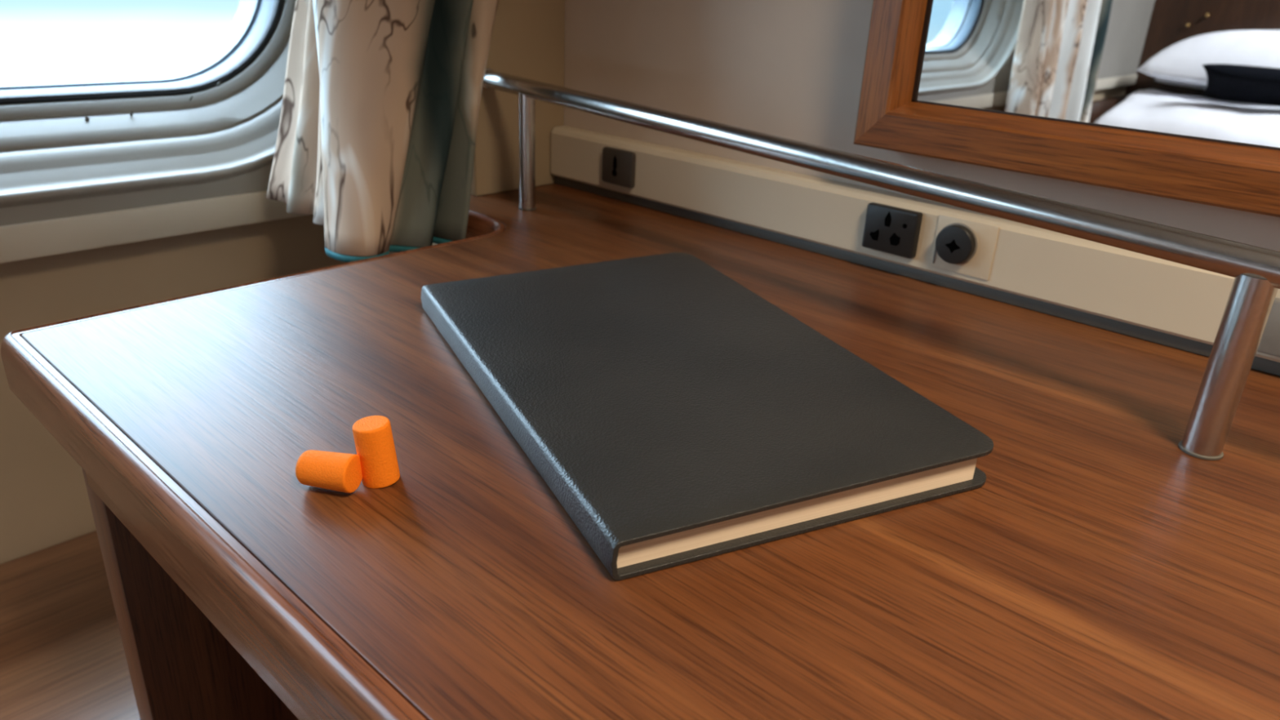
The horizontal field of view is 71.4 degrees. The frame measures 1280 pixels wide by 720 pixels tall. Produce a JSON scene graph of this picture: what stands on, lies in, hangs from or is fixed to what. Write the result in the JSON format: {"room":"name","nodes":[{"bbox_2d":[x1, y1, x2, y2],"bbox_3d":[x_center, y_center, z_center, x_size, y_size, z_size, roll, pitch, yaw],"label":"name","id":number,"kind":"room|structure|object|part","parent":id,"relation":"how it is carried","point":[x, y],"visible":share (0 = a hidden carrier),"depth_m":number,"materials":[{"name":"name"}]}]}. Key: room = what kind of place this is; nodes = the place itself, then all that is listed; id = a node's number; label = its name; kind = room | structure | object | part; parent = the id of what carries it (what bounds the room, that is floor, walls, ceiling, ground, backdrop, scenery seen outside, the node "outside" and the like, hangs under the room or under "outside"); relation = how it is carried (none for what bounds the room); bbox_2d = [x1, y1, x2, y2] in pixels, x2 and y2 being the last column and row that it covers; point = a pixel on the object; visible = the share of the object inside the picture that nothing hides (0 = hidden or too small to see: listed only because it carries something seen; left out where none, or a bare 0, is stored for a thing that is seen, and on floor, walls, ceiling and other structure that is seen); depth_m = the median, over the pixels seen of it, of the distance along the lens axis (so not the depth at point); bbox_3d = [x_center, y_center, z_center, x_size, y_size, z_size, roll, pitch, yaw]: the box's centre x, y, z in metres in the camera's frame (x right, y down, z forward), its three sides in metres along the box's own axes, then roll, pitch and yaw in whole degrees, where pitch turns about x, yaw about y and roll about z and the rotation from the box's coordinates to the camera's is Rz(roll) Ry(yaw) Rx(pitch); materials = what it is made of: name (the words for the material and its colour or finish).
{"room":"ship cabin","nodes":[
{"label":"ship cabin","id":0,"kind":"room"},
{"bbox_2d":[0,163,347,564],"bbox_3d":[-1.209,-0.235,0.003,0.093,2.200,2.794,22,30,38],"label":"wall","id":1,"kind":"structure","parent":0,"point":[45,502],"depth_m":0.87,"materials":[{"name":"paint"}]},
{"bbox_2d":[0,0,296,208],"bbox_3d":[-0.595,-0.412,0.688,0.159,0.573,0.836,22,30,38],"label":"window","id":2,"kind":"structure","parent":1,"relation":"in","point":[215,117],"depth_m":0.88,"materials":[{"name":"grey plastic"}]},
{"bbox_2d":[0,190,311,263],"bbox_3d":[-1.194,0.143,0.132,0.011,0.031,2.794,22,30,38],"label":"window sill","id":3,"kind":"structure","parent":1,"relation":"attached to","point":[30,240],"depth_m":0.84,"materials":[{"name":"plastic"}]},
{"bbox_2d":[389,0,564,253],"bbox_3d":[-0.187,-0.539,0.828,0.232,2.200,0.114,22,30,38],"label":"wall","id":4,"kind":"structure","parent":0,"point":[527,41],"depth_m":0.86,"materials":[{"name":"paint"}]},
{"bbox_2d":[266,0,498,262],"bbox_3d":[-0.247,-0.464,0.679,0.249,0.747,0.189,6,23,8],"label":"curtain","id":5,"kind":"object","parent":4,"relation":"hanging from","point":[377,133],"visible":0.94,"depth_m":0.76,"materials":[{"name":"beige fabric"}]},
{"bbox_2d":[564,0,1279,251],"bbox_3d":[0.483,-0.305,0.358,2.080,2.200,0.040,22,30,38],"label":"wall","id":6,"kind":"structure","parent":0,"point":[793,69],"depth_m":0.74,"materials":[{"name":"paint"}]},
{"bbox_2d":[551,125,1279,375],"bbox_3d":[0.400,-0.012,0.509,1.330,0.058,0.020,22,30,38],"label":"panel","id":7,"kind":"object","parent":6,"relation":"attached to","point":[1157,300],"visible":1,"depth_m":0.66,"materials":[{"name":"plastic"}]},
{"bbox_2d":[601,146,635,188],"bbox_3d":[-0.021,-0.183,0.848,0.041,0.034,0.004,22,30,38],"label":"light switch","id":8,"kind":"object","parent":7,"relation":"attached to","point":[619,166],"visible":1,"depth_m":0.84,"materials":[{"name":"brown plastic"}]},
{"bbox_2d":[862,202,922,258],"bbox_3d":[0.189,-0.097,0.669,0.043,0.034,0.007,22,30,38],"label":"power socket","id":9,"kind":"object","parent":7,"relation":"attached to","point":[890,229],"visible":1,"depth_m":0.67,"materials":[{"name":"plastic"}]},
{"bbox_2d":[929,213,999,279],"bbox_3d":[0.229,-0.080,0.634,0.044,0.039,0.008,22,30,38],"label":"socket","id":10,"kind":"object","parent":7,"relation":"attached to","point":[964,246],"visible":1,"depth_m":0.63,"materials":[{"name":"plastic"}]},
{"bbox_2d":[1257,297,1279,357],"bbox_3d":[0.381,-0.014,0.508,0.045,0.033,0.006,22,30,38],"label":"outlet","id":11,"kind":"object","parent":7,"relation":"attached to","point":[1269,344],"visible":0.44,"depth_m":0.52,"materials":[{"name":"plastic"}]},
{"bbox_2d":[853,0,1279,217],"bbox_3d":[0.433,-0.321,0.348,0.690,0.566,0.035,22,30,38],"label":"wall mirror","id":12,"kind":"object","parent":6,"relation":"attached to","point":[1178,100],"visible":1,"depth_m":0.56,"materials":[{"name":"brown wood"}]},
{"bbox_2d":[915,0,1279,147],"bbox_3d":[0.440,-0.324,0.354,0.628,0.503,0.012,22,30,38],"label":"mirror glass","id":13,"kind":"object","parent":12,"relation":"on","point":[1194,73],"depth_m":0.55,"materials":[{"name":"silver"}]},
{"bbox_3d":[-0.580,1.082,-0.126,2.200,0.060,2.874,22,30,38],"label":"floor","id":14,"kind":"structure","parent":0,"visible":0},
{"bbox_2d":[0,530,140,719],"bbox_3d":[-0.426,0.417,0.871,0.412,0.390,0.870,22,30,38],"label":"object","id":15,"kind":"structure","parent":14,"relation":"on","point":[63,656],"depth_m":0.77,"materials":[{"name":"brown wood"}]},
{"bbox_2d":[0,182,1279,719],"bbox_3d":[0.140,0.394,0.544,1.270,0.740,0.536,22,30,38],"label":"desk","id":16,"kind":"object","parent":14,"relation":"on","point":[1100,568],"visible":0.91,"depth_m":0.37,"materials":[{"name":"brown wood"}]},
{"bbox_3d":[-0.139,0.294,0.786,0.030,0.707,0.510,22,30,38],"label":"panel","id":17,"kind":"part","parent":16,"relation":"part of","materials":[{"name":"brown wood"}]},
{"bbox_2d":[295,449,362,493],"bbox_3d":[-0.129,0.045,0.367,0.024,0.016,0.016,7,24,10],"label":"earplug","id":18,"kind":"object","parent":16,"relation":"on","point":[335,471],"visible":1,"depth_m":0.36,"materials":[{"name":"orange plastic"}]},
{"bbox_2d":[352,415,399,488],"bbox_3d":[-0.110,0.038,0.373,0.017,0.028,0.017,22,30,38],"label":"earplug","id":19,"kind":"object","parent":16,"relation":"on","point":[374,442],"visible":1,"depth_m":0.37,"materials":[{"name":"orange plastic"}]},
{"bbox_2d":[421,252,993,580],"bbox_3d":[0.011,0.001,0.477,0.189,0.023,0.299,-8,26,-24],"label":"notebook","id":20,"kind":"object","parent":16,"relation":"on","point":[676,414],"visible":1,"depth_m":0.41,"materials":[{"name":"black leather"}]},
{"bbox_2d":[482,66,1279,460],"bbox_3d":[0.208,-0.044,0.484,0.019,0.118,1.068,-17,30,-39],"label":"guard rail","id":21,"kind":"object","parent":16,"relation":"on","point":[1255,270],"visible":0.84,"depth_m":0.46,"materials":[{"name":"metal"}]},
{"bbox_3d":[-0.102,-0.187,0.802,0.014,0.104,0.014,22,30,38],"label":"post","id":22,"kind":"part","parent":21,"relation":"part of","materials":[{"name":"metal"}]},
{"bbox_3d":[0.210,-0.078,0.469,0.016,0.040,1.067,-17,30,-39],"label":"handrail","id":23,"kind":"part","parent":21,"relation":"part of","materials":[{"name":"metal"}]},
{"bbox_3d":[0.277,0.003,0.419,0.017,0.091,0.017,22,30,38],"label":"post","id":24,"kind":"part","parent":21,"relation":"part of","materials":[{"name":"metal"}]}
]}

